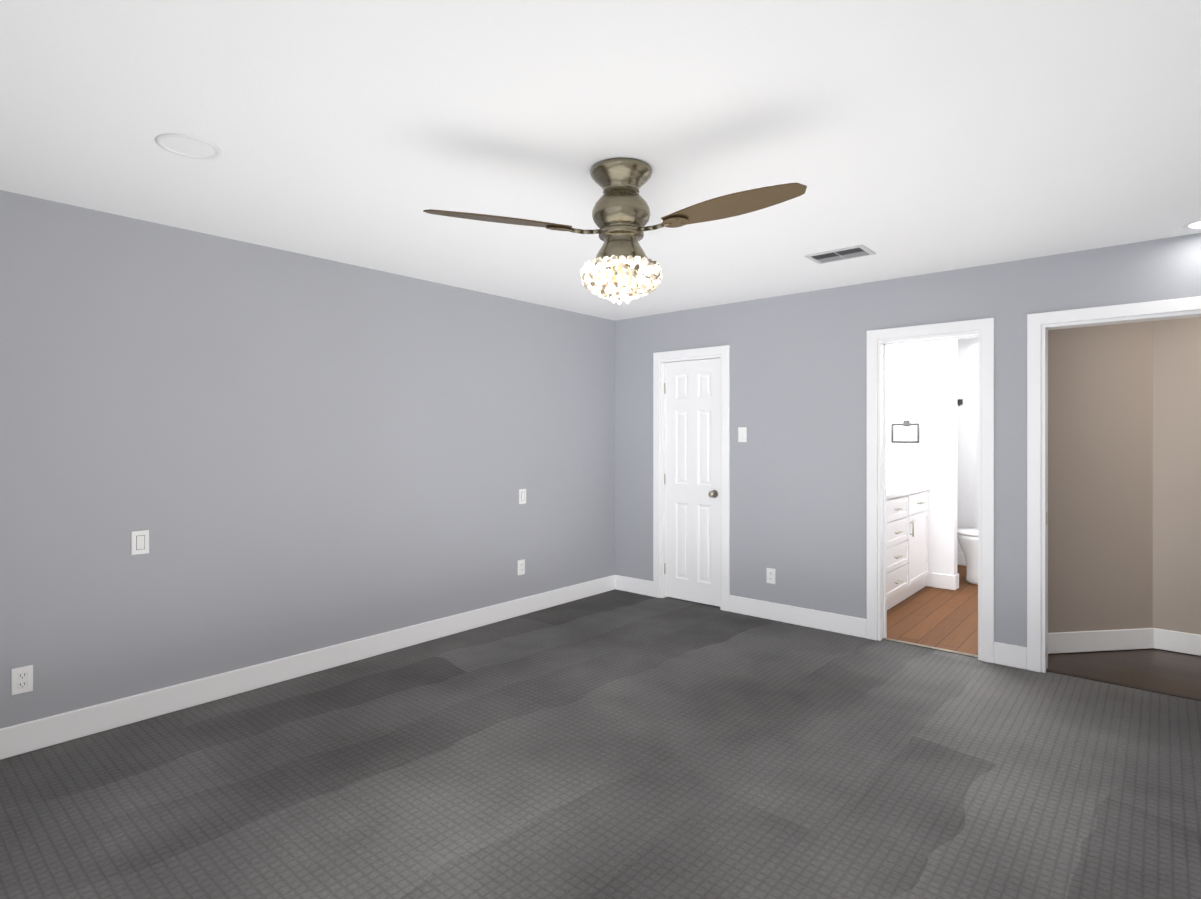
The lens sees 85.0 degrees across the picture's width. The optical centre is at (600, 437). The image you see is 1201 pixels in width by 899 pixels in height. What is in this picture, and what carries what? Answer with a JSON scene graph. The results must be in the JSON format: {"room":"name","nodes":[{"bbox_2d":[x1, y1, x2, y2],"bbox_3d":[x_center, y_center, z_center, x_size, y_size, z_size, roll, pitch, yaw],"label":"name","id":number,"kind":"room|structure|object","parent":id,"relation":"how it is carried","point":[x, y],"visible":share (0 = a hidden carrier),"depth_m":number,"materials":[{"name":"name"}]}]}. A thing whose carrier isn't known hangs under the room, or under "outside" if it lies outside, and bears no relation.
{"room":"empty bedroom","nodes":[
{"label":"empty bedroom","id":0,"kind":"room"},
{"bbox_2d":[0,190,614,728],"bbox_3d":[-1.243,0.160,4.448,0.120,2.440,6.480,0,0,41],"label":"wall","id":1,"kind":"structure","parent":0,"point":[278,454],"depth_m":3.59,"materials":[{"name":"grey paint"}]},
{"bbox_2d":[11,665,32,694],"bbox_3d":[-2.523,1.060,2.858,0.009,0.115,0.072,0,0,41],"label":"electrical outlet","id":2,"kind":"object","parent":1,"relation":"attached to","point":[21,679],"visible":1,"depth_m":2.85,"materials":[{"name":"white plastic"}]},
{"bbox_2d":[131,530,148,554],"bbox_3d":[-2.240,0.512,3.188,0.009,0.115,0.072,0,0,41],"label":"switch plate","id":3,"kind":"object","parent":1,"relation":"attached to","point":[139,542],"visible":1,"depth_m":3.18,"materials":[{"name":"white plastic"}]},
{"bbox_2d":[0,575,614,759],"bbox_3d":[-1.544,1.313,3.994,0.015,0.131,5.160,0,0,41],"label":"baseboard","id":4,"kind":"structure","parent":1,"relation":"attached to","point":[25,737],"depth_m":3.58,"materials":[{"name":"white wood"}]},
{"bbox_2d":[518,559,524,574],"bbox_3d":[-0.614,1.010,5.081,0.009,0.115,0.072,0,0,41],"label":"electrical outlet","id":5,"kind":"object","parent":1,"relation":"attached to","point":[521,567],"visible":1,"depth_m":5.08,"materials":[{"name":"white plastic"}]},
{"bbox_2d":[519,489,525,503],"bbox_3d":[-0.605,0.460,5.092,0.009,0.115,0.072,0,0,41],"label":"switch plate","id":6,"kind":"object","parent":1,"relation":"attached to","point":[522,496],"visible":1,"depth_m":5.08,"materials":[{"name":"white plastic"}]},
{"bbox_2d":[0,589,1200,898],"bbox_3d":[0.061,1.430,2.574,4.540,0.100,5.335,0,0,41],"label":"floor carpet","id":7,"kind":"object","parent":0,"point":[614,743],"visible":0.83,"depth_m":2.64,"materials":[{"name":"grey carpet"}]},
{"bbox_2d":[0,0,1200,320],"bbox_3d":[0.082,-1.110,2.598,4.540,0.100,5.400,0,0,41],"label":"ceiling","id":8,"kind":"structure","parent":0,"point":[904,138],"depth_m":2.24,"materials":[{"name":"white paint"}]},
{"bbox_2d":[155,133,221,158],"bbox_3d":[-1.498,-1.056,2.386,0.206,0.006,0.206,0,0,41],"label":"recessed light","id":9,"kind":"object","parent":8,"relation":"in","point":[189,146],"visible":1,"depth_m":2.38,"materials":[{"name":"white plastic"}]},
{"bbox_2d":[423,158,806,304],"bbox_3d":[0.212,-0.795,2.479,1.167,0.529,1.317,0,0,41],"label":"ceiling fan","id":10,"kind":"object","parent":8,"relation":"hanging from","point":[620,267],"visible":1,"depth_m":2.50,"materials":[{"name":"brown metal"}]},
{"bbox_2d":[804,245,875,263],"bbox_3d":[1.388,-1.055,3.797,0.335,0.010,0.225,0,0,41],"label":"ceiling vent","id":11,"kind":"object","parent":8,"relation":"in","point":[842,254],"visible":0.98,"depth_m":3.78,"materials":[{"name":"grey metal"}]},
{"bbox_2d":[1183,220,1200,229],"bbox_3d":[3.012,-1.056,3.232,0.206,0.006,0.206,0,0,41],"label":"recessed light","id":12,"kind":"object","parent":8,"relation":"in","point":[1194,225],"visible":1,"depth_m":3.27,"materials":[{"name":"white plastic"}]},
{"bbox_2d":[668,597,718,606],"bbox_3d":[1.037,1.430,6.006,1.550,0.100,1.145,0,0,41],"label":"floor","id":13,"kind":"structure","parent":0,"point":[694,602],"depth_m":5.47,"materials":[{"name":"grey"}]},
{"bbox_2d":[615,233,1200,646],"bbox_3d":[1.802,0.160,4.601,4.300,2.440,0.120,0,0,41],"label":"wall","id":14,"kind":"structure","parent":0,"point":[798,457],"depth_m":4.68,"materials":[{"name":"grey paint"}]},
{"bbox_2d":[653,345,729,611],"bbox_3d":[0.785,0.360,5.474,0.600,2.039,0.124,0,0,41],"label":"door frame","id":15,"kind":"structure","parent":14,"relation":"attached to","point":[663,362],"depth_m":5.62,"materials":[{"name":"white wood"}]},
{"bbox_2d":[664,358,719,606],"bbox_3d":[0.755,0.364,5.443,0.562,2.007,0.107,0,0,41],"label":"closet door","id":16,"kind":"structure","parent":14,"relation":"in","point":[692,482],"depth_m":5.46,"materials":[{"name":"white wood"}]},
{"bbox_2d":[738,427,746,441],"bbox_3d":[1.106,-0.020,5.111,0.072,0.115,0.014,0,0,41],"label":"light switch","id":17,"kind":"object","parent":14,"relation":"attached to","point":[742,434],"visible":1,"depth_m":5.11,"materials":[{"name":"white plastic"}]},
{"bbox_2d":[767,568,774,583],"bbox_3d":[1.289,1.050,4.956,0.072,0.115,0.009,0,0,41],"label":"electrical outlet","id":18,"kind":"object","parent":14,"relation":"attached to","point":[770,575],"visible":1,"depth_m":4.95,"materials":[{"name":"white plastic"}]},
{"bbox_2d":[615,575,1026,669],"bbox_3d":[1.764,1.313,4.545,4.285,0.131,0.015,0,0,41],"label":"baseboard","id":19,"kind":"structure","parent":14,"relation":"attached to","point":[1010,655],"depth_m":4.77,"materials":[{"name":"white wood"}]},
{"bbox_2d":[866,318,993,662],"bbox_3d":[2.153,0.325,4.289,0.760,2.110,0.140,0,0,41],"label":"door frame","id":20,"kind":"structure","parent":14,"relation":"attached to","point":[985,326],"depth_m":4.30,"materials":[{"name":"white wood"}]},
{"bbox_2d":[882,638,977,657],"bbox_3d":[2.155,1.377,4.291,0.584,0.006,0.040,0,0,41],"label":"trim","id":21,"kind":"structure","parent":14,"relation":"attached to","point":[934,648],"depth_m":4.28,"materials":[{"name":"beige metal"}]},
{"bbox_2d":[1027,296,1200,672],"bbox_3d":[2.969,0.325,3.589,1.050,2.110,0.140,0,0,41],"label":"door frame","id":22,"kind":"structure","parent":14,"relation":"attached to","point":[1035,321],"depth_m":3.84,"materials":[{"name":"white wood"}]},
{"bbox_2d":[1046,669,1200,700],"bbox_3d":[2.971,1.377,3.591,0.874,0.006,0.040,0,0,41],"label":"trim","id":23,"kind":"structure","parent":14,"relation":"attached to","point":[1127,685],"depth_m":3.63,"materials":[{"name":"brown"}]},
{"bbox_2d":[887,339,956,586],"bbox_3d":[2.933,0.160,6.226,0.800,2.440,0.120,0,0,41],"label":"wall","id":24,"kind":"structure","parent":0,"point":[922,384],"depth_m":6.04,"materials":[{"name":"white paint"}]},
{"bbox_2d":[891,420,919,442],"bbox_3d":[2.872,-0.052,6.162,0.251,0.216,0.056,0,0,41],"label":"towel ring","id":25,"kind":"object","parent":24,"relation":"attached to","point":[906,423],"visible":1,"depth_m":6.16,"materials":[{"name":"silver metal"}]},
{"bbox_2d":[887,473,929,484],"bbox_3d":[2.819,0.395,6.226,0.578,0.100,0.020,0,0,41],"label":"backsplash","id":26,"kind":"structure","parent":24,"relation":"attached to","point":[892,478],"depth_m":6.16,"materials":[{"name":"white"}]},
{"bbox_2d":[957,338,977,552],"bbox_3d":[4.059,0.160,7.000,1.440,2.440,0.120,0,0,41],"label":"wall","id":27,"kind":"structure","parent":0,"point":[967,436],"depth_m":7.02,"materials":[{"name":"white paint"}]},
{"bbox_2d":[932,553,966,589],"bbox_3d":[3.585,1.314,6.448,1.500,0.132,1.335,0,0,41],"label":"baseboard","id":28,"kind":"structure","parent":27,"relation":"attached to","point":[946,581],"depth_m":5.97,"materials":[{"name":"white wood"}]},
{"bbox_2d":[957,399,962,405],"bbox_3d":[3.860,-0.372,7.045,0.050,0.076,0.070,0,0,41],"label":"hook","id":29,"kind":"object","parent":27,"relation":"attached to","point":[959,402],"visible":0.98,"depth_m":7.05,"materials":[{"name":"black metal"}]},
{"bbox_2d":[887,565,1200,697],"bbox_3d":[3.973,1.432,4.942,4.290,0.096,3.355,0,0,41],"label":"floor","id":30,"kind":"structure","parent":0,"point":[947,619],"depth_m":4.29,"materials":[{"name":"brown wood"}]},
{"bbox_2d":[887,489,928,609],"bbox_3d":[2.243,0.930,5.557,0.616,0.900,1.786,0,0,41],"label":"bathroom vanity","id":31,"kind":"object","parent":30,"relation":"on","point":[907,534],"depth_m":5.55,"materials":[{"name":"white wood"}]},
{"bbox_2d":[887,485,930,496],"bbox_3d":[2.235,0.462,5.558,0.603,0.036,1.796,0,0,41],"label":"countertop","id":32,"kind":"structure","parent":31,"relation":"on","point":[892,490],"depth_m":5.69,"materials":[{"name":"white stone"}]},
{"bbox_2d":[957,528,977,584],"bbox_3d":[3.711,0.963,6.112,0.712,0.835,0.460,0,0,41],"label":"toilet","id":33,"kind":"object","parent":30,"relation":"on","point":[968,539],"visible":0.23,"depth_m":6.15,"materials":[{"name":"white ceramic"}]},
{"bbox_2d":[1048,321,1152,632],"bbox_3d":[3.146,0.160,4.264,0.680,2.440,0.900,0,0,41],"label":"wall","id":34,"kind":"structure","parent":0,"point":[1100,477],"depth_m":4.24,"materials":[{"name":"beige paint"}]},
{"bbox_2d":[1153,317,1200,634],"bbox_3d":[4.368,0.160,3.729,1.870,2.440,0.120,0,0,41],"label":"wall","id":35,"kind":"structure","parent":0,"point":[1176,474],"depth_m":4.21,"materials":[{"name":"beige paint"}]},
{"bbox_2d":[1048,628,1200,655],"bbox_3d":[3.815,1.314,3.606,2.547,0.132,0.787,0,0,41],"label":"baseboard","id":36,"kind":"structure","parent":35,"relation":"attached to","point":[1120,639],"depth_m":4.22,"materials":[{"name":"white wood"}]}
]}

